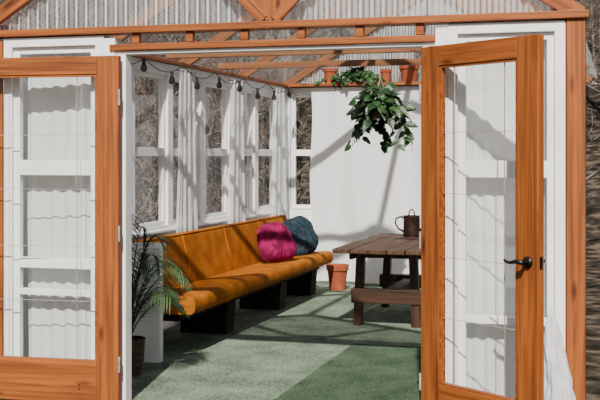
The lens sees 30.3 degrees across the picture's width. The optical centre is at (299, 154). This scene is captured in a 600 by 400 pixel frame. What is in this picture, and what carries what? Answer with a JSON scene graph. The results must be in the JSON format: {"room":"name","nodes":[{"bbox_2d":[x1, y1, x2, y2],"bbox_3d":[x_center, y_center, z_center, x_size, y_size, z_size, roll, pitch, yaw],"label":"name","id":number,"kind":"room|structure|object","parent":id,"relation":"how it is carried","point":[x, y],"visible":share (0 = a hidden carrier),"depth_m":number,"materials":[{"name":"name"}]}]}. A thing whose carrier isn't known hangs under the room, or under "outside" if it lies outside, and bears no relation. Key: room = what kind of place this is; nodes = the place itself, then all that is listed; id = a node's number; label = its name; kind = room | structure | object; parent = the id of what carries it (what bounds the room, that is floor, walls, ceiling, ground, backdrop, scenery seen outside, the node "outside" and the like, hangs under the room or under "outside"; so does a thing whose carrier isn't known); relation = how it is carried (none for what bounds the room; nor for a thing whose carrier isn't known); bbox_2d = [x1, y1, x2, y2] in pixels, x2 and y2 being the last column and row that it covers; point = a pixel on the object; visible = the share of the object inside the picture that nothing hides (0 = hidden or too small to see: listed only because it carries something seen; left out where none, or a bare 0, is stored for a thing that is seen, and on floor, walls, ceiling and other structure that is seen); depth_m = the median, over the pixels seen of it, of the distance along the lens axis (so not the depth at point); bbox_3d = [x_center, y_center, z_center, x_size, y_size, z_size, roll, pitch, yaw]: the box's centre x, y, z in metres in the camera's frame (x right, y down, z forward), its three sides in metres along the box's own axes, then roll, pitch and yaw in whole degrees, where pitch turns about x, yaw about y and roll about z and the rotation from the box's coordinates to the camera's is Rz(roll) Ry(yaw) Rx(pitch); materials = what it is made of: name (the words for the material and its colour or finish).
{"room":"backyard garden","nodes":[
{"label":"backyard garden","id":0,"kind":"room"},
{"bbox_2d":[0,39,287,356],"bbox_3d":[-1.010,0.345,9.664,0.140,2.210,6.090,0,0,16],"label":"wall","id":1,"kind":"structure","parent":0,"point":[161,66],"depth_m":9.11,"materials":[{"name":"white paint"}]},
{"bbox_2d":[0,25,286,86],"bbox_3d":[-1.034,-0.775,9.598,0.150,0.026,5.930,0,0,16],"label":"trim","id":2,"kind":"structure","parent":1,"relation":"attached to","point":[2,27],"depth_m":9.77,"materials":[{"name":"brown wood"}]},
{"bbox_2d":[133,65,169,233],"bbox_3d":[-1.242,-0.045,8.958,0.105,1.310,0.725,0,0,16],"label":"window","id":3,"kind":"structure","parent":1,"relation":"in","point":[163,150],"depth_m":9.24,"materials":[{"name":"white paint"}]},
{"bbox_2d":[176,69,197,232],"bbox_3d":[-0.970,0.055,9.458,0.052,1.550,0.443,0,0,16],"label":"curtain","id":4,"kind":"object","parent":1,"relation":"hanging from","point":[186,213],"visible":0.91,"depth_m":9.48,"materials":[{"name":"fabric"}]},
{"bbox_2d":[171,72,202,226],"bbox_3d":[-1.030,-0.045,9.693,0.105,1.310,0.725,0,0,16],"label":"window","id":5,"kind":"structure","parent":1,"relation":"in","point":[198,93],"depth_m":9.99,"materials":[{"name":"white paint"}]},
{"bbox_2d":[204,78,229,221],"bbox_3d":[-0.818,-0.045,10.428,0.105,1.310,0.725,0,0,16],"label":"window","id":6,"kind":"structure","parent":1,"relation":"in","point":[224,152],"depth_m":10.70,"materials":[{"name":"white paint"}]},
{"bbox_2d":[227,79,245,223],"bbox_3d":[-0.606,0.055,10.713,0.044,1.550,0.450,0,0,17],"label":"curtain","id":7,"kind":"object","parent":1,"relation":"hanging from","point":[236,212],"visible":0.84,"depth_m":10.69,"materials":[{"name":"fabric"}]},
{"bbox_2d":[243,85,255,214],"bbox_3d":[-0.606,-0.045,11.163,0.105,1.310,0.725,0,0,16],"label":"window","id":8,"kind":"structure","parent":1,"relation":"in","point":[250,152],"depth_m":11.45,"materials":[{"name":"white paint"}]},
{"bbox_2d":[257,89,272,213],"bbox_3d":[-0.393,-0.045,11.898,0.105,1.310,0.725,0,0,16],"label":"window","id":9,"kind":"structure","parent":1,"relation":"in","point":[263,92],"depth_m":11.98,"materials":[{"name":"white paint"}]},
{"bbox_2d":[270,88,286,216],"bbox_3d":[-0.225,0.055,12.034,0.044,1.550,0.500,0,0,17],"label":"curtain","id":10,"kind":"object","parent":1,"relation":"hanging from","point":[278,177],"visible":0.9,"depth_m":12.01,"materials":[{"name":"fabric"}]},
{"bbox_2d":[132,242,165,362],"bbox_3d":[-1.225,1.024,7.754,0.575,0.824,0.100,0,0,16],"label":"wall partition","id":11,"kind":"structure","parent":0,"point":[152,329],"depth_m":7.67,"materials":[{"name":"white paint"}]},
{"bbox_2d":[104,27,446,381],"bbox_3d":[-0.188,0.385,6.211,3.265,2.130,0.090,0,0,16],"label":"wall","id":12,"kind":"structure","parent":0,"point":[440,32],"depth_m":5.89,"materials":[{"name":"white paint"}]},
{"bbox_2d":[0,41,3,355],"bbox_3d":[-1.849,0.385,6.685,0.180,2.130,0.100,0,0,16],"label":"trim","id":13,"kind":"structure","parent":12,"relation":"attached to","point":[1,42],"depth_m":6.62,"materials":[{"name":"brown wood"}]},
{"bbox_2d":[4,35,109,358],"bbox_3d":[-1.445,0.352,6.561,0.655,2.095,0.105,0,0,16],"label":"window","id":14,"kind":"structure","parent":12,"relation":"in","point":[15,167],"depth_m":6.60,"materials":[{"name":"white paint"}]},
{"bbox_2d":[28,53,90,358],"bbox_3d":[-1.363,0.365,6.633,0.605,2.070,0.021,0,0,16],"label":"curtain","id":15,"kind":"object","parent":12,"relation":"hanging from","point":[59,108],"visible":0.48,"depth_m":6.66,"materials":[{"name":"white fabric"}]},
{"bbox_2d":[0,55,120,399],"bbox_3d":[-1.513,0.430,6.468,1.002,2.000,0.171,0,0,13],"label":"door","id":16,"kind":"structure","parent":12,"relation":"in","point":[21,377],"depth_m":6.37,"materials":[{"name":"brown wood"}]},
{"bbox_2d":[118,55,131,399],"bbox_3d":[-1.028,0.435,6.456,0.065,2.030,0.085,0,0,16],"label":"trim","id":17,"kind":"structure","parent":12,"relation":"attached to","point":[126,60],"depth_m":6.42,"materials":[{"name":"white paint"}]},
{"bbox_2d":[132,33,140,43],"bbox_3d":[-0.942,-0.671,6.392,0.045,0.058,0.040,0,0,16],"label":"trim","id":18,"kind":"structure","parent":12,"relation":"attached to","point":[136,37],"depth_m":6.37,"materials":[{"name":"brown wood"}]},
{"bbox_2d":[185,31,194,41],"bbox_3d":[-0.625,-0.671,6.300,0.045,0.058,0.040,0,0,16],"label":"trim","id":19,"kind":"structure","parent":12,"relation":"attached to","point":[189,36],"depth_m":6.28,"materials":[{"name":"brown wood"}]},
{"bbox_2d":[240,30,249,39],"bbox_3d":[-0.308,-0.671,6.209,0.045,0.058,0.040,0,0,16],"label":"trim","id":20,"kind":"structure","parent":12,"relation":"attached to","point":[244,34],"depth_m":6.19,"materials":[{"name":"brown wood"}]},
{"bbox_2d":[109,35,434,50],"bbox_3d":[-0.188,-0.622,6.172,1.895,0.037,0.045,0,0,16],"label":"trim","id":21,"kind":"structure","parent":12,"relation":"attached to","point":[407,38],"depth_m":6.13,"materials":[{"name":"brown wood"}]},
{"bbox_2d":[116,43,434,55],"bbox_3d":[-0.163,-0.591,6.206,1.865,0.018,0.085,0,0,16],"label":"trim","id":22,"kind":"structure","parent":12,"relation":"attached to","point":[401,45],"depth_m":6.17,"materials":[{"name":"white paint"}]},
{"bbox_2d":[297,28,305,38],"bbox_3d":[0.009,-0.671,6.117,0.045,0.058,0.040,0,0,16],"label":"trim","id":23,"kind":"structure","parent":12,"relation":"attached to","point":[301,32],"depth_m":6.10,"materials":[{"name":"brown wood"}]},
{"bbox_2d":[355,26,364,36],"bbox_3d":[0.326,-0.671,6.026,0.045,0.058,0.040,0,0,16],"label":"trim","id":24,"kind":"structure","parent":12,"relation":"attached to","point":[359,30],"depth_m":6.01,"materials":[{"name":"brown wood"}]},
{"bbox_2d":[415,24,424,34],"bbox_3d":[0.643,-0.671,5.934,0.045,0.058,0.040,0,0,16],"label":"trim","id":25,"kind":"structure","parent":12,"relation":"attached to","point":[419,28],"depth_m":5.92,"materials":[{"name":"brown wood"}]},
{"bbox_2d":[419,34,544,399],"bbox_3d":[0.895,0.430,5.561,0.171,2.000,0.822,0,0,-36],"label":"door","id":26,"kind":"structure","parent":12,"relation":"in","point":[527,51],"depth_m":5.35,"materials":[{"name":"brown wood"}]},
{"bbox_2d":[447,20,565,386],"bbox_3d":[1.084,0.352,5.830,0.610,2.095,0.105,0,0,16],"label":"window","id":27,"kind":"structure","parent":12,"relation":"in","point":[554,32],"depth_m":5.83,"materials":[{"name":"white paint"}]},
{"bbox_2d":[467,40,546,397],"bbox_3d":[1.076,0.365,5.929,0.505,2.070,0.021,0,0,16],"label":"curtain","id":28,"kind":"object","parent":12,"relation":"hanging from","point":[485,83],"visible":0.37,"depth_m":5.94,"materials":[{"name":"white fabric"}]},
{"bbox_2d":[566,9,585,399],"bbox_3d":[1.430,0.350,5.739,0.095,2.200,0.100,0,0,16],"label":"wooden post","id":29,"kind":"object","parent":12,"relation":"attached to","point":[575,27],"depth_m":5.69,"materials":[{"name":"brown wood"}]},
{"bbox_2d":[0,0,556,29],"bbox_3d":[-0.243,-1.301,6.263,3.600,1.107,0.034,0,0,16],"label":"wall","id":30,"kind":"structure","parent":0,"point":[349,1],"depth_m":6.19,"materials":[{"name":"clear plastic"}]},
{"bbox_2d":[252,0,283,19],"bbox_3d":[-0.170,-0.835,6.154,0.340,0.170,0.016,0,0,16],"label":"trim","id":31,"kind":"structure","parent":30,"relation":"attached to","point":[268,7],"depth_m":6.15,"materials":[{"name":"brown wood"}]},
{"bbox_2d":[271,0,299,20],"bbox_3d":[0.180,-1.085,6.052,0.709,0.709,0.030,0,0,16],"label":"brace","id":32,"kind":"object","parent":30,"relation":"attached to","point":[286,6],"visible":1,"depth_m":6.12,"materials":[{"name":"brown wood"}]},
{"bbox_2d":[0,10,589,38],"bbox_3d":[-0.233,-0.722,6.208,3.590,0.040,0.120,0,0,16],"label":"wooden beam","id":33,"kind":"structure","parent":30,"relation":"attached to","point":[566,14],"depth_m":6.08,"materials":[{"name":"brown wood"}]},
{"bbox_2d":[237,0,266,20],"bbox_3d":[-0.521,-1.085,6.255,0.709,0.709,0.030,0,0,16],"label":"brace","id":34,"kind":"object","parent":33,"relation":"on","point":[250,6],"visible":1,"depth_m":6.16,"materials":[{"name":"brown wood"}]},
{"bbox_2d":[288,86,418,284],"bbox_3d":[1.382,0.345,12.195,3.331,2.210,0.100,0,0,16],"label":"wall","id":35,"kind":"structure","parent":0,"point":[292,213],"depth_m":12.53,"materials":[{"name":"white paint"}]},
{"bbox_2d":[291,93,311,208],"bbox_3d":[0.192,-0.045,12.531,0.598,1.310,0.105,0,0,16],"label":"window","id":36,"kind":"structure","parent":35,"relation":"in","point":[294,152],"depth_m":12.58,"materials":[{"name":"white paint"}]},
{"bbox_2d":[285,81,420,87],"bbox_3d":[1.362,-0.782,12.128,3.331,0.035,0.240,0,0,16],"label":"trim","id":37,"kind":"structure","parent":35,"relation":"on","point":[408,83],"depth_m":12.28,"materials":[{"name":"brown wood"}]},
{"bbox_2d":[323,68,337,82],"bbox_3d":[0.340,-0.883,12.392,0.170,0.165,0.170,0,0,16],"label":"flower pot","id":38,"kind":"object","parent":37,"relation":"on","point":[328,72],"visible":0.95,"depth_m":12.33,"materials":[{"name":"ceramic"}]},
{"bbox_2d":[314,66,386,90],"bbox_3d":[0.569,-0.832,12.265,0.838,0.310,0.284,0,0,16],"label":"potted trailing plant","id":39,"kind":"object","parent":37,"relation":"on","point":[354,75],"visible":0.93,"depth_m":12.21,"materials":[{"name":"green plant"}]},
{"bbox_2d":[380,69,391,81],"bbox_3d":[0.945,-0.874,12.217,0.135,0.145,0.135,0,0,16],"label":"flower pot","id":40,"kind":"object","parent":37,"relation":"on","point":[385,73],"visible":0.88,"depth_m":12.17,"materials":[{"name":"ceramic"}]},
{"bbox_2d":[399,65,418,81],"bbox_3d":[1.195,-0.891,12.145,0.224,0.180,0.224,0,0,16],"label":"flower pot","id":41,"kind":"object","parent":37,"relation":"on","point":[408,72],"visible":0.8,"depth_m":12.07,"materials":[{"name":"ceramic"}]},
{"bbox_2d":[310,90,420,283],"bbox_3d":[1.459,0.361,12.038,2.816,2.132,0.080,0,0,16],"label":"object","id":42,"kind":"structure","parent":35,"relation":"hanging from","point":[357,193],"depth_m":12.24,"materials":[{"name":"white paint"}]},
{"bbox_2d":[296,0,595,83],"bbox_3d":[1.471,-1.301,12.201,3.600,1.107,0.034,0,0,16],"label":"wall","id":43,"kind":"structure","parent":0,"point":[424,0],"depth_m":12.33,"materials":[{"name":"clear plastic"}]},
{"bbox_2d":[544,309,575,399],"bbox_3d":[1.309,1.136,5.609,0.193,0.708,0.152,0,0,16],"label":"plastic bag","id":44,"kind":"object","parent":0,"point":[558,384],"visible":0.94,"depth_m":5.58,"materials":[{"name":"white plastic"}]},
{"bbox_3d":[0.624,1.510,9.213,3.570,0.120,6.350,0,0,16],"label":"floor","id":45,"kind":"structure","parent":0,"visible":0},
{"bbox_2d":[132,283,420,399],"bbox_3d":[0.519,1.442,9.207,3.091,0.013,6.100,0,0,16],"label":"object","id":46,"kind":"structure","parent":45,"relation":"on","point":[267,353],"depth_m":8.31,"materials":[{"name":"green carpet"}]},
{"bbox_2d":[132,212,197,376],"bbox_3d":[-1.100,0.897,7.213,0.908,1.075,0.698,0,0,16],"label":"potted palm","id":47,"kind":"object","parent":46,"relation":"on","point":[138,342],"visible":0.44,"depth_m":7.17,"materials":[{"name":"green plant"}]},
{"bbox_2d":[132,335,145,376],"bbox_3d":[-1.118,1.315,7.234,0.220,0.240,0.220,0,0,16],"label":"pot","id":48,"kind":"object","parent":47,"relation":"attached to","point":[138,342],"depth_m":7.17,"materials":[{"name":"brown wicker"}]},
{"bbox_2d":[134,215,332,333],"bbox_3d":[-0.474,1.032,9.764,0.577,0.807,3.900,0,0,16],"label":"bench","id":49,"kind":"object","parent":46,"relation":"on","point":[225,263],"visible":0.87,"depth_m":9.37,"materials":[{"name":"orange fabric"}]},
{"bbox_2d":[257,222,296,261],"bbox_3d":[-0.218,0.821,10.450,0.423,0.364,0.249,0,0,-35],"label":"throw cushion","id":50,"kind":"object","parent":49,"relation":"on","point":[275,242],"visible":1,"depth_m":10.37,"materials":[{"name":"fabric"}]},
{"bbox_2d":[283,216,318,255],"bbox_3d":[-0.005,0.829,11.215,0.466,0.422,0.252,0,0,-36],"label":"throw cushion","id":51,"kind":"object","parent":49,"relation":"on","point":[301,229],"visible":0.67,"depth_m":11.17,"materials":[{"name":"blue fabric"}]},
{"bbox_2d":[326,263,348,290],"bbox_3d":[0.399,1.300,11.802,0.245,0.270,0.245,0,0,16],"label":"flower pot","id":52,"kind":"object","parent":46,"relation":"on","point":[337,272],"visible":1,"depth_m":11.72,"materials":[{"name":"ceramic"}]},
{"bbox_2d":[332,233,420,327],"bbox_3d":[0.884,1.100,9.841,0.752,0.671,1.922,0,0,16],"label":"table","id":53,"kind":"object","parent":46,"relation":"on","point":[401,289],"visible":0.75,"depth_m":9.30,"materials":[{"name":"brown wood"}]},
{"bbox_2d":[395,209,420,236],"bbox_3d":[1.052,0.635,10.415,0.298,0.261,0.164,0,0,43],"label":"watering can","id":54,"kind":"object","parent":53,"relation":"on","point":[411,223],"visible":0.93,"depth_m":10.35,"materials":[{"name":"brown metal"}]},
{"bbox_2d":[275,343,420,399],"bbox_3d":[0.830,1.442,7.132,1.530,0.015,2.285,0,0,16],"label":"mat","id":55,"kind":"object","parent":45,"relation":"on","point":[361,371],"visible":0.33,"depth_m":7.14,"materials":[{"name":"green carpet"}]},
{"bbox_3d":[-0.294,-1.330,9.473,1.860,1.185,6.460,0,0,16],"label":"ceiling","id":56,"kind":"structure","parent":0,"visible":0},
{"bbox_2d":[0,0,32,24],"bbox_3d":[-1.138,-1.277,6.480,1.802,1.174,0.040,0,0,16],"label":"rafter","id":57,"kind":"object","parent":56,"relation":"attached to","point":[8,8],"depth_m":6.63,"materials":[{"name":"brown wood"}]},
{"bbox_2d":[108,0,179,42],"bbox_3d":[-0.708,-1.277,7.969,1.802,1.174,0.040,0,0,16],"label":"rafter","id":58,"kind":"object","parent":56,"relation":"attached to","point":[161,4],"depth_m":8.06,"materials":[{"name":"brown wood"}]},
{"bbox_2d":[132,58,296,99],"bbox_3d":[-0.713,-0.650,10.041,0.054,0.187,4.902,0,0,16],"label":"string lights","id":59,"kind":"object","parent":56,"relation":"hanging from","point":[143,68],"visible":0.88,"depth_m":9.82},
{"bbox_2d":[178,12,255,64],"bbox_3d":[-0.278,-1.277,9.458,1.802,1.174,0.040,0,0,16],"label":"rafter","id":60,"kind":"object","parent":56,"relation":"attached to","point":[221,36],"depth_m":9.55,"materials":[{"name":"brown wood"}]},
{"bbox_2d":[167,48,420,58],"bbox_3d":[0.491,-0.850,8.965,3.372,0.060,0.040,0,0,16],"label":"beam","id":61,"kind":"structure","parent":56,"relation":"attached to","point":[391,50],"depth_m":9.10,"materials":[{"name":"brown wood"}]},
{"bbox_2d":[238,0,358,76],"bbox_3d":[0.152,-1.277,10.947,1.802,1.174,0.040,0,0,16],"label":"rafter","id":62,"kind":"object","parent":56,"relation":"attached to","point":[343,6],"visible":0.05,"depth_m":10.94,"materials":[{"name":"brown wood"}]},
{"bbox_2d":[218,58,420,69],"bbox_3d":[0.824,-0.850,10.171,3.342,0.060,0.040,0,0,16],"label":"beam","id":63,"kind":"structure","parent":56,"relation":"attached to","point":[410,61],"depth_m":10.33,"materials":[{"name":"brown wood"}]},
{"bbox_2d":[282,0,416,83],"bbox_3d":[0.579,-1.277,12.427,1.802,1.174,0.040,0,0,16],"label":"rafter","id":64,"kind":"object","parent":56,"relation":"attached to","point":[303,73],"depth_m":12.48,"materials":[{"name":"brown wood"}]},
{"bbox_2d":[344,78,417,153],"bbox_3d":[0.735,-0.413,10.178,0.645,0.810,0.650,0,0,-14],"label":"hanging plant","id":65,"kind":"object","parent":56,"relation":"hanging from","point":[387,104],"visible":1,"depth_m":10.13,"materials":[{"name":"green plant"}]},
{"bbox_2d":[369,103,392,116],"bbox_3d":[0.736,-0.410,10.196,0.240,0.120,0.240,0,0,16],"label":"basket","id":66,"kind":"object","parent":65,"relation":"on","point":[375,113],"depth_m":10.11,"materials":[{"name":"wicker"}]},
{"bbox_3d":[1.440,-1.365,8.973,1.750,1.116,6.460,0,0,16],"label":"ceiling","id":67,"kind":"structure","parent":0,"visible":0},
{"bbox_2d":[479,0,517,12],"bbox_3d":[1.423,-1.309,8.967,1.702,1.111,0.040,0,0,16],"label":"rafter","id":68,"kind":"object","parent":67,"relation":"attached to","point":[481,1],"depth_m":8.90,"materials":[{"name":"brown wood"}]},
{"bbox_2d":[448,0,592,83],"bbox_3d":[2.279,-1.309,11.936,1.702,1.111,0.040,0,0,16],"label":"rafter","id":69,"kind":"object","parent":67,"relation":"attached to","point":[458,3],"visible":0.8,"depth_m":12.04,"materials":[{"name":"brown wood"}]},
{"bbox_2d":[503,0,543,11],"bbox_3d":[0.993,-1.309,7.478,1.702,1.111,0.040,0,0,16],"label":"rafter","id":70,"kind":"object","parent":67,"relation":"attached to","point":[505,1],"depth_m":7.32,"materials":[{"name":"brown wood"}]},
{"bbox_2d":[460,0,588,70],"bbox_3d":[1.852,-1.309,10.456,1.702,1.111,0.040,0,0,16],"label":"rafter","id":71,"kind":"object","parent":67,"relation":"attached to","point":[468,1],"visible":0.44,"depth_m":10.48,"materials":[{"name":"brown wood"}]},
{"bbox_2d":[540,0,585,10],"bbox_3d":[0.611,-1.277,5.975,1.802,1.174,0.040,0,0,16],"label":"rafter","id":72,"kind":"object","parent":67,"relation":"attached to","point":[559,5],"visible":0.73,"depth_m":5.74,"materials":[{"name":"brown wood"}]},
{"label":"outside","id":73,"kind":"structure","parent":0,"visible":0},
{"bbox_2d":[0,0,599,399],"bbox_3d":[6.611,-7.861,31.919,95.000,18.725,95.000,0,0,16],"label":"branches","id":74,"kind":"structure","parent":73,"point":[304,110],"depth_m":22.79,"materials":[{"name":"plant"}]},
{"bbox_2d":[2,0,70,27],"bbox_3d":[-4.916,-3.446,18.421,3.661,8.563,3.964,0,0,-22],"label":"bare tree","id":75,"kind":"object","parent":74,"relation":"on","point":[15,16],"visible":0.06,"depth_m":18.33,"materials":[{"name":"grey plant"}]},
{"bbox_2d":[10,0,123,28],"bbox_3d":[-5.435,-4.777,24.151,4.438,9.282,4.772,0,0,5],"label":"bare tree","id":76,"kind":"object","parent":74,"relation":"on","point":[45,0],"visible":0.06,"depth_m":24.01,"materials":[{"name":"grey plant"}]},
{"bbox_2d":[3,0,177,222],"bbox_3d":[-2.542,-0.707,13.379,2.443,5.099,2.723,0,0,35],"label":"bare sapling","id":77,"kind":"object","parent":74,"relation":"on","point":[64,1],"visible":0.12,"depth_m":13.25,"materials":[{"name":"grey plant"}]},
{"bbox_2d":[79,0,147,136],"bbox_3d":[-3.132,-1.108,18.929,1.631,4.288,2.188,0,0,17],"label":"bare sapling","id":78,"kind":"object","parent":74,"relation":"on","point":[112,0],"visible":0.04,"depth_m":18.66,"materials":[{"name":"grey plant"}]},
{"bbox_2d":[67,0,180,221],"bbox_3d":[-2.486,-1.136,16.697,2.111,5.556,2.830,0,0,-21],"label":"bare sapling","id":79,"kind":"object","parent":74,"relation":"on","point":[83,0],"visible":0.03,"depth_m":16.81,"materials":[{"name":"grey plant"}]},
{"bbox_2d":[65,0,184,222],"bbox_3d":[-2.061,-0.814,12.592,1.959,5.194,2.586,0,0,-5],"label":"bare sapling","id":80,"kind":"object","parent":74,"relation":"on","point":[131,6],"visible":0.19,"depth_m":12.54,"materials":[{"name":"grey plant"}]},
{"bbox_2d":[62,0,193,223],"bbox_3d":[-2.296,-0.266,14.214,2.068,4.081,2.040,0,0,-2],"label":"bare sapling","id":81,"kind":"object","parent":74,"relation":"on","point":[110,0],"visible":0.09,"depth_m":13.96,"materials":[{"name":"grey plant"}]},
{"bbox_2d":[67,1,195,187],"bbox_3d":[-2.458,-1.035,17.854,2.452,4.832,1.800,0,0,28],"label":"bare sapling","id":82,"kind":"object","parent":74,"relation":"on","point":[117,1],"visible":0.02,"depth_m":18.00,"materials":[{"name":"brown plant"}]},
{"bbox_2d":[74,0,216,222],"bbox_3d":[-2.307,-0.835,15.580,2.648,5.239,2.021,0,0,-29],"label":"bare sapling","id":83,"kind":"object","parent":74,"relation":"on","point":[137,91],"visible":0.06,"depth_m":15.54,"materials":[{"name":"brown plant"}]},
{"bbox_2d":[130,34,164,211],"bbox_3d":[-2.659,-0.098,16.209,1.728,3.649,1.854,0,0,43],"label":"bare sapling","id":84,"kind":"object","parent":74,"relation":"on","point":[156,34],"visible":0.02,"depth_m":16.15,"materials":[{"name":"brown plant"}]},
{"bbox_2d":[93,2,215,221],"bbox_3d":[-2.355,-0.387,16.235,2.166,4.264,1.636,0,0,8],"label":"bare sapling","id":85,"kind":"object","parent":74,"relation":"on","point":[180,2],"visible":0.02,"depth_m":16.15,"materials":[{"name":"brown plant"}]},
{"bbox_2d":[25,0,294,179],"bbox_3d":[-3.154,-4.280,13.641,5.982,12.221,5.685,0,0,-29],"label":"bare tree","id":86,"kind":"object","parent":74,"relation":"on","point":[63,8],"visible":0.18,"depth_m":13.59,"materials":[{"name":"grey plant"}]},
{"bbox_2d":[137,0,233,215],"bbox_3d":[-2.433,-4.955,17.166,6.118,13.208,5.623,0,0,3],"label":"bare tree","id":87,"kind":"object","parent":74,"relation":"on","point":[144,0],"visible":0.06,"depth_m":17.08,"materials":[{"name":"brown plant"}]},
{"bbox_2d":[135,0,237,186],"bbox_3d":[-2.136,-1.844,19.785,2.268,5.846,2.934,0,0,25],"label":"bare sapling","id":88,"kind":"object","parent":74,"relation":"on","point":[185,0],"visible":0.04,"depth_m":19.71,"materials":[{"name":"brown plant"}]},
{"bbox_2d":[114,0,268,222],"bbox_3d":[-1.732,-0.609,13.728,2.601,4.871,2.339,0,0,38],"label":"bare sapling","id":89,"kind":"object","parent":74,"relation":"on","point":[161,35],"visible":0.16,"depth_m":13.86,"materials":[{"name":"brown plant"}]},
{"bbox_2d":[135,18,255,219],"bbox_3d":[-1.452,-0.025,14.336,1.814,3.524,1.756,0,0,3],"label":"bare sapling","id":90,"kind":"object","parent":74,"relation":"on","point":[220,196],"visible":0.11,"depth_m":14.21,"materials":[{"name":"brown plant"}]},
{"bbox_2d":[135,0,265,221],"bbox_3d":[-1.284,-0.509,14.580,2.283,4.502,1.729,0,0,18],"label":"bare sapling","id":91,"kind":"object","parent":74,"relation":"on","point":[231,15],"visible":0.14,"depth_m":14.49,"materials":[{"name":"grey plant"}]},
{"bbox_2d":[135,0,266,223],"bbox_3d":[-1.589,-0.583,13.418,2.619,4.812,2.266,0,0,16],"label":"bare sapling","id":92,"kind":"object","parent":74,"relation":"on","point":[176,39],"visible":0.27,"depth_m":13.06,"materials":[{"name":"grey plant"}]},
{"bbox_2d":[172,4,268,190],"bbox_3d":[-1.219,-0.959,19.887,1.853,3.766,1.884,0,0,-39],"label":"bare sapling","id":93,"kind":"object","parent":74,"relation":"on","point":[234,4],"visible":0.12,"depth_m":19.79,"materials":[{"name":"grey plant"}]},
{"bbox_2d":[206,0,278,166],"bbox_3d":[-0.872,-1.844,20.621,1.810,4.710,2.464,0,0,-29],"label":"bare sapling","id":94,"kind":"object","parent":74,"relation":"on","point":[267,133],"visible":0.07,"depth_m":20.78,"materials":[{"name":"grey plant"}]},
{"bbox_2d":[206,0,317,167],"bbox_3d":[-1.020,-1.781,20.565,2.497,5.202,2.756,0,0,-21],"label":"bare sapling","id":95,"kind":"object","parent":74,"relation":"on","point":[251,58],"visible":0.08,"depth_m":20.58,"materials":[{"name":"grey plant"}]},
{"bbox_2d":[154,0,381,176],"bbox_3d":[-0.391,-4.383,18.119,5.630,11.677,5.978,0,0,3],"label":"bare tree","id":96,"kind":"object","parent":74,"relation":"on","point":[284,71],"visible":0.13,"depth_m":18.22,"materials":[{"name":"grey plant"}]},
{"bbox_2d":[206,0,336,211],"bbox_3d":[-0.370,-0.941,15.615,2.347,5.488,2.704,0,0,-30],"label":"bare sapling","id":97,"kind":"object","parent":74,"relation":"on","point":[271,36],"visible":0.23,"depth_m":15.66,"materials":[{"name":"grey plant"}]},
{"bbox_2d":[221,0,349,81],"bbox_3d":[-0.503,-4.652,28.037,3.598,7.544,3.835,0,0,-7],"label":"bare tree","id":98,"kind":"object","parent":74,"relation":"on","point":[307,0],"visible":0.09,"depth_m":28.20,"materials":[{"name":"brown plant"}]},
{"bbox_2d":[212,1,397,108],"bbox_3d":[-0.482,-5.444,25.113,5.374,10.608,5.247,0,0,-23],"label":"bare tree","id":99,"kind":"object","parent":74,"relation":"on","point":[288,16],"visible":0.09,"depth_m":24.89,"materials":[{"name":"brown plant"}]},
{"bbox_2d":[318,0,370,82],"bbox_3d":[1.616,-7.363,29.184,5.505,11.895,5.093,0,0,13],"label":"bare tree","id":100,"kind":"object","parent":74,"relation":"on","point":[357,4],"visible":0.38,"depth_m":29.74,"materials":[{"name":"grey plant"}]},
{"bbox_2d":[312,0,381,70],"bbox_3d":[1.375,-5.271,32.463,2.934,6.201,3.092,0,0,3],"label":"bare tree","id":101,"kind":"object","parent":74,"relation":"on","point":[335,3],"visible":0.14,"depth_m":32.35,"materials":[{"name":"grey plant"}]},
{"bbox_2d":[277,0,443,83],"bbox_3d":[1.791,-4.568,21.074,5.495,10.785,5.170,0,0,-20],"label":"bare tree","id":102,"kind":"object","parent":74,"relation":"on","point":[400,1],"visible":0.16,"depth_m":21.02,"materials":[{"name":"grey plant"}]},
{"bbox_2d":[342,0,416,81],"bbox_3d":[1.977,-3.325,26.692,2.820,5.657,2.685,0,0,-11],"label":"bare tree","id":103,"kind":"object","parent":74,"relation":"on","point":[374,3],"visible":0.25,"depth_m":26.89,"materials":[{"name":"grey plant"}]},
{"bbox_2d":[385,0,451,57],"bbox_3d":[3.851,-9.059,37.054,6.404,12.692,6.437,0,0,-38],"label":"bare tree","id":104,"kind":"object","parent":74,"relation":"on","point":[410,27],"visible":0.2,"depth_m":36.49,"materials":[{"name":"grey plant"}]},
{"bbox_2d":[280,0,599,181],"bbox_3d":[2.884,-4.137,15.892,5.746,11.932,5.886,0,0,-18],"label":"bare tree","id":105,"kind":"object","parent":74,"relation":"on","point":[595,173],"visible":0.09,"depth_m":16.04,"materials":[{"name":"grey plant"}]},
{"bbox_2d":[509,1,599,62],"bbox_3d":[4.966,-5.972,22.420,5.510,12.924,5.983,0,0,24],"label":"bare tree","id":106,"kind":"object","parent":74,"relation":"on","point":[598,55],"visible":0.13,"depth_m":22.49,"materials":[{"name":"grey plant"}]},
{"bbox_2d":[577,0,599,77],"bbox_3d":[8.348,-4.458,31.128,2.397,5.026,2.514,0,0,-31],"label":"bare tree","id":107,"kind":"object","parent":74,"relation":"on","point":[592,11],"visible":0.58,"depth_m":30.98,"materials":[{"name":"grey plant"}]},
{"bbox_2d":[578,0,599,49],"bbox_3d":[9.298,-6.166,34.619,3.277,6.543,3.027,0,0,12],"label":"bare tree","id":108,"kind":"object","parent":74,"relation":"on","point":[578,0],"visible":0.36,"depth_m":34.33,"materials":[{"name":"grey plant"}]},
{"bbox_2d":[586,1,599,93],"bbox_3d":[6.682,-5.298,25.031,4.830,9.532,4.656,0,0,-17],"label":"bare tree","id":109,"kind":"object","parent":74,"relation":"on","point":[593,63],"visible":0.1,"depth_m":25.20,"materials":[{"name":"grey plant"}]},
{"bbox_2d":[586,0,599,37],"bbox_3d":[8.662,-6.500,26.192,5.630,11.506,5.475,0,0,7],"label":"bare tree","id":110,"kind":"object","parent":74,"relation":"on","point":[595,0],"visible":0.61,"depth_m":27.17,"materials":[{"name":"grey plant"}]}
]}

